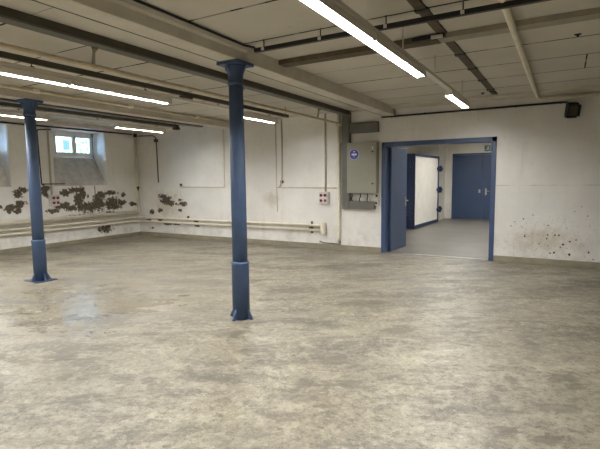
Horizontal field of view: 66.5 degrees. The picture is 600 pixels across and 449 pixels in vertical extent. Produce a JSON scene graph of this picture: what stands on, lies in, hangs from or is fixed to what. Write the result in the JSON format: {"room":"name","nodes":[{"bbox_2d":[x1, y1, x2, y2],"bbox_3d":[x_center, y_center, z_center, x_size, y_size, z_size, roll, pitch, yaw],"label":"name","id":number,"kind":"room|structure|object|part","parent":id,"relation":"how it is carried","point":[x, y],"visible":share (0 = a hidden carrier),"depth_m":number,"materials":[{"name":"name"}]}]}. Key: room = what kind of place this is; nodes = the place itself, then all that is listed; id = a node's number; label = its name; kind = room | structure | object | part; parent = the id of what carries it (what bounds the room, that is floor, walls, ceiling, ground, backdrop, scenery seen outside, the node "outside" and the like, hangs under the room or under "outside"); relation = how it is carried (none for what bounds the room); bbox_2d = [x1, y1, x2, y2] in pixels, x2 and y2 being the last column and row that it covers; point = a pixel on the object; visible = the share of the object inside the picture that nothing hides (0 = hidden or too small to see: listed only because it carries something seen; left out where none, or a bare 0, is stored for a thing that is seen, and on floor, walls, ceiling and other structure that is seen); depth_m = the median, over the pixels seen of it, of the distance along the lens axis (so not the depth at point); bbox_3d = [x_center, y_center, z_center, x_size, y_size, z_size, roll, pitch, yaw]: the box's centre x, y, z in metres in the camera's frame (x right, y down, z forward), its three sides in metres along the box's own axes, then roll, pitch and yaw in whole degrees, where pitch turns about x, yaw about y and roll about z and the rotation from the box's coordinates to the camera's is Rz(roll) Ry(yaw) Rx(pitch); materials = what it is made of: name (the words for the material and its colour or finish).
{"room":"empty industrial basement","nodes":[
{"label":"empty industrial basement","id":0,"kind":"room"},
{"bbox_2d":[0,121,139,249],"bbox_3d":[-8.215,-0.625,7.467,0.620,3.050,13.770,3,7,30],"label":"wall","id":1,"kind":"structure","parent":0,"point":[112,172],"depth_m":11.40,"materials":[{"name":"grey paint"}]},
{"bbox_3d":[-6.916,-1.128,9.527,0.458,0.715,1.450,3,7,30],"label":"sill","id":2,"kind":"part","parent":1,"relation":"part of","materials":[{"name":"grey paint"}]},
{"bbox_2d":[37,129,50,185],"bbox_3d":[-5.945,-1.571,10.686,0.030,1.331,0.345,3,7,30],"label":"cable","id":3,"kind":"object","parent":1,"relation":"attached to","point":[37,129],"visible":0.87,"depth_m":10.56,"materials":[{"name":"black metal"}]},
{"bbox_2d":[46,128,52,194],"bbox_3d":[-5.894,-1.476,10.772,0.038,1.560,0.040,3,7,30],"label":"conduit","id":4,"kind":"object","parent":1,"relation":"attached to","point":[46,128],"visible":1,"depth_m":10.75,"materials":[{"name":"grey metal"}]},
{"bbox_2d":[41,183,64,184],"bbox_3d":[-5.848,-0.962,10.853,0.028,0.027,0.570,3,7,30],"label":"conduit","id":5,"kind":"object","parent":1,"relation":"attached to","point":[42,183],"visible":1,"depth_m":10.78,"materials":[{"name":"metal"}]},
{"bbox_2d":[48,195,59,205],"bbox_3d":[-5.822,-0.572,10.861,0.147,0.260,0.210,3,7,30],"label":"box","id":6,"kind":"object","parent":1,"relation":"attached to","point":[54,200],"visible":1,"depth_m":10.81,"materials":[{"name":"grey plastic"}]},
{"bbox_2d":[0,121,132,134],"bbox_3d":[-8.024,-1.903,7.035,0.036,0.039,13.350,3,7,30],"label":"cable","id":7,"kind":"object","parent":1,"relation":"attached to","point":[0,121],"visible":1,"depth_m":11.11,"materials":[{"name":"black metal"}]},
{"bbox_2d":[0,211,138,225],"bbox_3d":[-7.942,0.258,7.250,0.140,0.110,13.408,3,7,30],"label":"pipe","id":8,"kind":"object","parent":1,"relation":"attached to","point":[98,215],"visible":1,"depth_m":11.18,"materials":[{"name":"beige metal"}]},
{"bbox_2d":[0,232,139,253],"bbox_3d":[-7.983,0.868,7.356,0.013,0.095,13.538,3,7,30],"label":"baseboard","id":9,"kind":"structure","parent":1,"relation":"attached to","point":[11,250],"depth_m":11.37,"materials":[{"name":"beige paint"}]},
{"bbox_2d":[0,116,142,133],"bbox_3d":[-7.887,-1.980,7.005,0.300,0.110,13.550,3,7,30],"label":"trim","id":10,"kind":"structure","parent":1,"relation":"attached to","point":[2,118],"depth_m":10.98,"materials":[{"name":"paint"}]},
{"bbox_2d":[52,130,93,157],"bbox_3d":[-5.913,-2.046,11.683,0.115,0.657,1.423,3,7,30],"label":"window","id":11,"kind":"structure","parent":1,"relation":"in","point":[72,135],"depth_m":11.78,"materials":[{"name":"white plastic"}]},
{"bbox_3d":[-5.985,-2.023,11.583,0.072,0.480,0.515,3,7,30],"label":"sash","id":12,"kind":"part","parent":11,"relation":"part of","materials":[{"name":"glass"}]},
{"bbox_3d":[-5.725,-2.071,12.031,0.072,0.480,0.485,3,7,30],"label":"sash","id":13,"kind":"part","parent":11,"relation":"part of","materials":[{"name":"glass"}]},
{"bbox_3d":[-5.694,-1.351,11.633,0.458,0.715,1.440,3,7,30],"label":"sill","id":14,"kind":"part","parent":1,"relation":"part of","materials":[{"name":"grey paint"}]},
{"bbox_2d":[0,220,319,236],"bbox_3d":[-5.426,0.626,5.883,5.890,0.062,13.500,3,7,30],"label":"pipe","id":15,"kind":"object","parent":1,"relation":"attached to","point":[167,222],"visible":0.92,"depth_m":11.37,"materials":[{"name":"beige metal"}]},
{"bbox_2d":[0,216,319,231],"bbox_3d":[-5.427,0.521,5.872,5.890,0.062,13.500,3,7,30],"label":"pipe","id":16,"kind":"object","parent":1,"relation":"attached to","point":[209,220],"visible":0.91,"depth_m":11.33,"materials":[{"name":"beige metal"}]},
{"bbox_2d":[0,218,599,448],"bbox_3d":[0.714,0.867,7.484,16.150,0.120,22.450,3,7,30],"label":"floor","id":17,"kind":"structure","parent":0,"point":[136,343],"depth_m":4.20,"materials":[{"name":"beige concrete"}]},
{"bbox_2d":[14,98,57,282],"bbox_3d":[-4.120,-0.505,7.119,0.380,2.790,0.320,3,7,30],"label":"column","id":18,"kind":"structure","parent":17,"relation":"on","point":[38,243],"depth_m":7.06,"materials":[{"name":"blue metal"}]},
{"bbox_3d":[-4.136,-1.876,6.982,0.284,0.035,0.284,3,7,30],"label":"cap plate","id":19,"kind":"part","parent":18,"relation":"part of","materials":[{"name":"blue metal"}]},
{"bbox_3d":[-4.105,0.879,7.256,0.380,0.008,0.320,3,7,30],"label":"plate","id":20,"kind":"part","parent":18,"relation":"part of","materials":[{"name":"blue metal"}]},
{"bbox_2d":[216,58,253,321],"bbox_3d":[-0.675,-0.335,5.023,0.310,2.790,0.310,3,7,30],"label":"column","id":21,"kind":"structure","parent":17,"relation":"on","point":[235,68],"depth_m":4.96,"materials":[{"name":"blue metal"}]},
{"bbox_3d":[-0.690,-1.706,4.886,0.284,0.035,0.284,3,7,30],"label":"cap plate","id":22,"kind":"part","parent":21,"relation":"part of","materials":[{"name":"blue metal"}]},
{"bbox_2d":[0,0,599,127],"bbox_3d":[-1.452,-1.819,3.302,16.350,0.200,13.970,3,7,30],"label":"ceiling","id":23,"kind":"structure","parent":0,"point":[557,58],"depth_m":5.12,"materials":[{"name":"beige concrete"}]},
{"bbox_2d":[0,101,179,129],"bbox_3d":[-5.729,-1.760,5.435,0.100,0.255,11.760,3,7,30],"label":"carrier","id":24,"kind":"object","parent":23,"relation":"hanging from","point":[174,126],"visible":0.88,"depth_m":8.57,"materials":[{"name":"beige metal"}]},
{"bbox_2d":[0,107,170,129],"bbox_3d":[-5.793,-1.641,5.333,0.064,0.073,11.500,3,7,30],"label":"rail","id":25,"kind":"object","parent":24,"relation":"attached to","point":[18,109],"visible":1,"depth_m":8.44,"materials":[{"name":"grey metal"}]},
{"bbox_2d":[0,110,23,117],"bbox_3d":[-4.458,-1.754,7.103,0.628,0.082,0.599,3,7,30],"label":"ceiling lamp","id":26,"kind":"object","parent":25,"relation":"attached to","point":[20,114],"depth_m":7.32,"materials":[{"name":"white plastic"}]},
{"bbox_2d":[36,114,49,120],"bbox_3d":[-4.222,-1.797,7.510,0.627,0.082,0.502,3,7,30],"label":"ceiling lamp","id":27,"kind":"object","parent":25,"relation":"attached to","point":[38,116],"depth_m":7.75,"materials":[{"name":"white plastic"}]},
{"bbox_2d":[115,123,165,132],"bbox_3d":[-3.314,-2.016,9.614,0.094,0.082,1.260,3,7,30],"label":"ceiling lamp","id":28,"kind":"object","parent":25,"relation":"attached to","point":[122,126],"visible":1,"depth_m":9.52,"materials":[{"name":"white plastic"}]},
{"bbox_2d":[0,98,202,126],"bbox_3d":[-5.869,-1.891,5.844,0.132,0.062,13.450,3,7,30],"label":"cable trunking","id":29,"kind":"object","parent":23,"relation":"attached to","point":[1,99],"visible":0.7,"depth_m":9.13,"materials":[{"name":"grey metal"}]},
{"bbox_2d":[0,84,228,122],"bbox_3d":[-4.897,-1.834,5.275,0.085,0.065,13.430,3,7,30],"label":"pipe","id":30,"kind":"object","parent":23,"relation":"attached to","point":[33,90],"visible":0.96,"depth_m":7.80,"materials":[{"name":"metal"}]},
{"bbox_2d":[0,51,288,117],"bbox_3d":[-3.174,-1.651,3.965,0.100,0.238,11.760,3,7,30],"label":"carrier","id":31,"kind":"object","parent":23,"relation":"hanging from","point":[6,55],"visible":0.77,"depth_m":5.58,"materials":[{"name":"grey metal"}]},
{"bbox_2d":[0,61,281,119],"bbox_3d":[-3.238,-1.524,3.864,0.064,0.073,11.500,3,7,30],"label":"rail","id":32,"kind":"object","parent":31,"relation":"attached to","point":[31,67],"visible":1,"depth_m":5.64,"materials":[{"name":"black metal"}]},
{"bbox_2d":[0,64,71,85],"bbox_3d":[-2.918,-1.505,4.421,0.094,0.082,1.475,3,7,30],"label":"ceiling lamp","id":33,"kind":"object","parent":32,"relation":"attached to","point":[6,70],"visible":1,"depth_m":4.70,"materials":[{"name":"white plastic"}]},
{"bbox_2d":[68,78,171,104],"bbox_3d":[-2.172,-1.641,5.709,0.094,0.082,1.475,3,7,30],"label":"ceiling lamp","id":34,"kind":"object","parent":32,"relation":"attached to","point":[80,84],"visible":0.86,"depth_m":5.59,"materials":[{"name":"white plastic"}]},
{"bbox_2d":[244,112,277,123],"bbox_3d":[-0.764,-1.898,8.136,0.094,0.082,1.260,3,7,30],"label":"ceiling lamp","id":35,"kind":"object","parent":32,"relation":"attached to","point":[246,115],"visible":0.6,"depth_m":8.18,"materials":[{"name":"white plastic"}]},
{"bbox_2d":[0,5,349,115],"bbox_3d":[-2.356,-1.712,3.797,0.132,0.092,13.400,3,7,30],"label":"cable trunking","id":36,"kind":"object","parent":23,"relation":"attached to","point":[9,16],"visible":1,"depth_m":4.76,"materials":[{"name":"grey metal"}]},
{"bbox_2d":[0,42,340,125],"bbox_3d":[-2.482,-1.582,3.901,0.250,0.216,13.429,3,7,30],"label":"ceiling pipe","id":37,"kind":"object","parent":36,"relation":"hanging from","point":[92,65],"visible":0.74,"depth_m":4.85,"materials":[{"name":"metal"}]},
{"bbox_2d":[109,0,248,52],"bbox_3d":[-2.695,-1.457,1.148,0.058,0.062,8.550,3,7,30],"label":"trim","id":38,"kind":"structure","parent":23,"relation":"attached to","point":[130,4],"depth_m":3.95,"materials":[{"name":"paint"}]},
{"bbox_2d":[133,0,254,47],"bbox_3d":[-2.622,-1.469,1.137,0.090,0.038,8.506,3,7,30],"label":"cable","id":39,"kind":"object","parent":23,"relation":"attached to","point":[137,1],"visible":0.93,"depth_m":4.03,"materials":[{"name":"black metal"}]},
{"bbox_2d":[334,0,469,102],"bbox_3d":[-0.234,-1.484,2.127,0.137,0.269,11.500,3,7,30],"label":"rail","id":40,"kind":"object","parent":23,"relation":"hanging from","point":[430,74],"visible":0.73,"depth_m":4.25,"materials":[{"name":"metal"}]},
{"bbox_2d":[300,0,375,42],"bbox_3d":[0.179,-1.391,2.927,0.094,0.082,1.475,3,7,30],"label":"ceiling lamp","id":41,"kind":"object","parent":40,"relation":"attached to","point":[331,10],"visible":1,"depth_m":3.09,"materials":[{"name":"white plastic"}]},
{"bbox_2d":[366,32,426,77],"bbox_3d":[0.926,-1.527,4.215,0.094,0.082,1.475,3,7,30],"label":"ceiling lamp","id":42,"kind":"object","parent":40,"relation":"attached to","point":[382,46],"visible":0.9,"depth_m":4.06,"materials":[{"name":"white plastic"}]},
{"bbox_2d":[370,41,422,75],"bbox_3d":[0.926,-1.511,4.216,0.064,0.010,1.451,3,7,30],"label":"diffuser","id":43,"kind":"object","parent":42,"relation":"attached to","point":[385,49],"depth_m":4.09,"materials":[{"name":"white plastic"}]},
{"bbox_2d":[445,90,469,108],"bbox_3d":[2.259,-1.770,6.513,0.094,0.082,1.260,3,7,30],"label":"ceiling lamp","id":44,"kind":"object","parent":40,"relation":"attached to","point":[450,94],"visible":1,"depth_m":6.34,"materials":[{"name":"white plastic"}]},
{"bbox_2d":[448,95,466,106],"bbox_3d":[2.259,-1.754,6.514,0.064,0.010,1.236,3,7,30],"label":"diffuser","id":45,"kind":"object","parent":44,"relation":"attached to","point":[456,99],"depth_m":6.44,"materials":[{"name":"white plastic"}]},
{"bbox_2d":[254,0,550,52],"bbox_3d":[2.869,-1.656,2.739,7.690,0.121,0.053,3,7,30],"label":"rail","id":46,"kind":"object","parent":23,"relation":"hanging from","point":[513,3],"visible":1,"depth_m":3.83,"materials":[{"name":"black metal"}]},
{"bbox_2d":[279,7,599,66],"bbox_3d":[3.187,-1.760,3.479,7.885,0.055,0.220,3,7,30],"label":"channel","id":47,"kind":"object","parent":23,"relation":"attached to","point":[592,13],"visible":0.96,"depth_m":4.41,"materials":[{"name":"brown metal"}]},
{"bbox_2d":[407,0,494,90],"bbox_3d":[1.366,-1.851,4.421,0.115,0.020,6.920,3,7,30],"label":"batten","id":48,"kind":"object","parent":23,"relation":"attached to","point":[419,7],"visible":0.87,"depth_m":4.84,"materials":[{"name":"brown metal"}]},
{"bbox_2d":[137,91,599,261],"bbox_3d":[2.151,-0.921,9.288,15.600,3.050,0.220,3,7,30],"label":"wall","id":49,"kind":"structure","parent":0,"point":[547,188],"depth_m":9.59,"materials":[{"name":"white paint"}]},
{"bbox_2d":[0,85,229,128],"bbox_3d":[-5.072,-1.815,5.390,0.216,0.180,13.550,3,7,30],"label":"ceiling beam","id":50,"kind":"structure","parent":49,"relation":"attached to","point":[7,93],"depth_m":8.05,"materials":[{"name":"paint"}]},
{"bbox_2d":[133,134,139,210],"bbox_3d":[-4.585,-1.480,12.893,0.098,2.200,0.154,-6,8,-42],"label":"pipe","id":51,"kind":"object","parent":49,"relation":"attached to","point":[134,135],"visible":0.93,"depth_m":12.89,"materials":[{"name":"beige metal"}]},
{"bbox_2d":[138,135,158,181],"bbox_3d":[-4.223,-1.829,12.740,0.747,1.316,0.038,3,7,30],"label":"cable","id":52,"kind":"object","parent":49,"relation":"attached to","point":[139,135],"visible":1,"depth_m":12.57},
{"bbox_2d":[180,129,224,187],"bbox_3d":[-2.556,-1.738,11.792,1.546,1.574,0.034,3,7,30],"label":"conduit","id":53,"kind":"object","parent":49,"relation":"attached to","point":[222,129],"visible":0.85,"depth_m":11.56,"materials":[{"name":"beige paint"}]},
{"bbox_2d":[32,0,381,115],"bbox_3d":[-1.688,-1.571,3.396,0.016,0.016,13.350,3,7,30],"label":"cable","id":54,"kind":"object","parent":49,"relation":"attached to","point":[32,0],"visible":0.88,"depth_m":4.04,"materials":[{"name":"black metal"}]},
{"bbox_2d":[35,0,395,115],"bbox_3d":[-1.563,-1.654,3.373,0.216,0.180,13.550,3,7,30],"label":"ceiling beam","id":55,"kind":"structure","parent":49,"relation":"attached to","point":[108,12],"depth_m":4.40,"materials":[{"name":"paint"}]},
{"bbox_2d":[275,123,277,210],"bbox_3d":[-0.549,-1.370,10.670,0.027,2.130,0.018,3,7,30],"label":"conduit","id":56,"kind":"object","parent":49,"relation":"attached to","point":[275,123],"visible":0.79,"depth_m":10.68,"materials":[{"name":"paint"}]},
{"bbox_2d":[279,120,282,186],"bbox_3d":[-0.446,-1.648,10.572,0.113,1.560,0.048,3,7,30],"label":"cable","id":57,"kind":"object","parent":49,"relation":"attached to","point":[281,120],"visible":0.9,"depth_m":10.55,"materials":[{"name":"grey plastic"}]},
{"bbox_2d":[277,187,336,188],"bbox_3d":[0.142,-0.828,10.324,1.575,0.038,0.024,3,7,30],"label":"conduit","id":58,"kind":"object","parent":49,"relation":"attached to","point":[277,187],"visible":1,"depth_m":10.30,"materials":[{"name":"paint"}]},
{"bbox_2d":[320,222,325,234],"bbox_3d":[0.516,0.083,10.138,0.124,0.270,0.132,3,7,30],"label":"pipe manifold","id":59,"kind":"object","parent":49,"relation":"attached to","point":[322,224],"visible":1,"depth_m":10.09,"materials":[{"name":"beige paint"}]},
{"bbox_2d":[319,192,329,203],"bbox_3d":[0.531,-0.582,10.051,0.210,0.260,0.147,3,7,30],"label":"box","id":60,"kind":"object","parent":49,"relation":"attached to","point":[324,197],"visible":1,"depth_m":10.01,"materials":[{"name":"grey plastic"}]},
{"bbox_2d":[324,114,326,191],"bbox_3d":[0.555,-1.552,9.996,0.042,1.700,0.044,3,7,30],"label":"conduit","id":61,"kind":"object","parent":49,"relation":"attached to","point":[324,114],"visible":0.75,"depth_m":9.98,"materials":[{"name":"grey metal"}]},
{"bbox_2d":[319,114,341,243],"bbox_3d":[0.644,-0.980,9.979,0.543,2.837,0.084,3,7,30],"label":"riser pipe","id":62,"kind":"object","parent":49,"relation":"attached to","point":[339,229],"visible":0.91,"depth_m":9.85,"materials":[{"name":"beige metal"}]},
{"bbox_2d":[342,112,378,209],"bbox_3d":[1.257,-1.332,9.578,0.800,2.030,0.100,3,7,30],"label":"wall trunking","id":63,"kind":"structure","parent":49,"relation":"attached to","point":[348,128],"depth_m":9.63,"materials":[{"name":"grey metal"}]},
{"bbox_2d":[351,194,372,200],"bbox_3d":[1.297,-0.562,9.606,0.487,0.176,0.051,3,7,30],"label":"cable bundle","id":64,"kind":"object","parent":63,"relation":"on","point":[352,194],"visible":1,"depth_m":9.59,"materials":[{"name":"grey plastic"}]},
{"bbox_3d":[1.317,-0.407,9.641,0.555,0.165,0.100,3,7,30],"label":"arm","id":65,"kind":"part","parent":63,"relation":"part of"},
{"bbox_3d":[1.332,-2.006,9.474,0.620,0.210,0.080,3,7,30],"label":"arm","id":66,"kind":"part","parent":63,"relation":"part of"},
{"bbox_2d":[347,141,378,192],"bbox_3d":[1.299,-1.175,9.512,0.650,1.050,0.200,3,7,30],"label":"electrical cabinet","id":67,"kind":"object","parent":49,"relation":"attached to","point":[362,157],"visible":1,"depth_m":9.43,"materials":[{"name":"grey metal"}]},
{"bbox_2d":[140,231,599,268],"bbox_3d":[2.131,0.556,9.322,15.550,0.105,0.013,3,7,30],"label":"baseboard","id":68,"kind":"structure","parent":49,"relation":"attached to","point":[583,264],"depth_m":9.96,"materials":[{"name":"beige paint"}]},
{"bbox_2d":[385,252,487,259],"bbox_3d":[2.669,0.622,9.087,2.010,0.008,0.130,3,7,30],"label":"trim","id":69,"kind":"structure","parent":49,"relation":"attached to","point":[385,252],"depth_m":9.02,"materials":[{"name":"metal"}]},
{"bbox_2d":[381,137,496,260],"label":"door","id":70,"kind":"structure","parent":49,"relation":"in","point":[394,160],"depth_m":9.53,"materials":[{"name":"blue steel"},{"name":"blue paint"}]},
{"bbox_2d":[381,101,567,117],"bbox_3d":[3.082,-2.088,8.458,3.307,0.089,0.067,3,7,30],"label":"conduit","id":71,"kind":"object","parent":49,"relation":"attached to","point":[559,102],"visible":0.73,"depth_m":8.33,"materials":[{"name":"metal"}]},
{"bbox_2d":[389,85,599,108],"bbox_3d":[5.266,-2.149,6.963,7.985,0.055,0.450,3,7,30],"label":"trim","id":72,"kind":"structure","parent":49,"relation":"attached to","point":[592,88],"depth_m":7.85,"materials":[{"name":"paint"}]},
{"bbox_2d":[498,0,599,100],"bbox_3d":[3.062,-1.428,0.743,5.450,0.127,13.500,3,7,30],"label":"conduit pipe","id":73,"kind":"object","parent":49,"relation":"attached to","point":[507,12],"visible":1,"depth_m":5.26,"materials":[{"name":"beige metal"}]},
{"bbox_2d":[564,102,580,117],"bbox_3d":[4.499,-1.890,7.552,0.211,0.259,0.274,0,6,11],"label":"wall spotlight","id":74,"kind":"object","parent":49,"relation":"attached to","point":[572,109],"visible":1,"depth_m":7.50,"materials":[{"name":"black metal"}]},
{"bbox_2d":[394,145,445,219],"bbox_3d":[2.904,-1.383,13.852,1.020,3.050,8.480,3,7,30],"label":"wall","id":75,"kind":"structure","parent":0,"point":[434,150],"depth_m":16.61,"materials":[{"name":"white paint"}]},
{"bbox_2d":[406,153,442,228],"bbox_3d":[4.069,-1.121,14.957,0.466,2.255,3.088,3,7,36],"label":"door","id":76,"kind":"structure","parent":75,"relation":"in","point":[423,189],"depth_m":14.38,"materials":[{"name":"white metal"}]},
{"bbox_3d":[4.009,-1.116,14.864,0.238,2.145,2.591,3,7,32],"label":"door panel","id":77,"kind":"part","parent":76,"relation":"part of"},
{"bbox_2d":[444,142,491,219],"bbox_3d":[7.380,-1.672,16.264,6.350,3.050,0.200,3,7,30],"label":"wall","id":78,"kind":"structure","parent":0,"point":[451,149],"depth_m":17.10,"materials":[{"name":"white paint"}]},
{"bbox_2d":[451,152,490,219],"bbox_3d":[6.461,-1.385,16.666,1.800,2.420,0.118,3,7,30],"label":"door","id":79,"kind":"structure","parent":78,"relation":"in","point":[470,197],"depth_m":16.79,"materials":[{"name":"blue painted steel"},{"name":"blue steel"}]},
{"bbox_2d":[485,145,491,150],"bbox_3d":[6.825,-2.722,16.328,0.440,0.200,0.054,3,7,30],"label":"exit sign","id":80,"kind":"object","parent":78,"relation":"attached to","point":[488,147],"visible":0.64,"depth_m":16.35,"materials":[{"name":"green plastic"}]},
{"label":"outside","id":81,"kind":"structure","parent":0,"visible":0},
{"bbox_3d":[-25.831,-2.577,26.315,48.830,0.200,80.000,3,7,30],"label":"ground","id":82,"kind":"structure","parent":81,"visible":0},
{"bbox_2d":[56,137,86,152],"bbox_3d":[-14.902,-5.762,20.221,5.580,7.100,17.000,3,7,30],"label":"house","id":83,"kind":"structure","parent":82,"relation":"on","point":[62,143],"depth_m":21.51,"materials":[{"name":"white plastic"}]},
{"bbox_3d":[-11.015,-3.748,21.570,0.030,0.480,0.340,3,7,30],"label":"pane","id":84,"kind":"part","parent":83,"relation":"part of","materials":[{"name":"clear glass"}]},
{"bbox_2d":[67,139,87,152],"bbox_3d":[-9.730,-3.123,20.968,1.772,1.643,1.732,3,7,30],"label":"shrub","id":85,"kind":"object","parent":82,"relation":"on","point":[81,143],"visible":0.16,"depth_m":20.53,"materials":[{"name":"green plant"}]}
]}

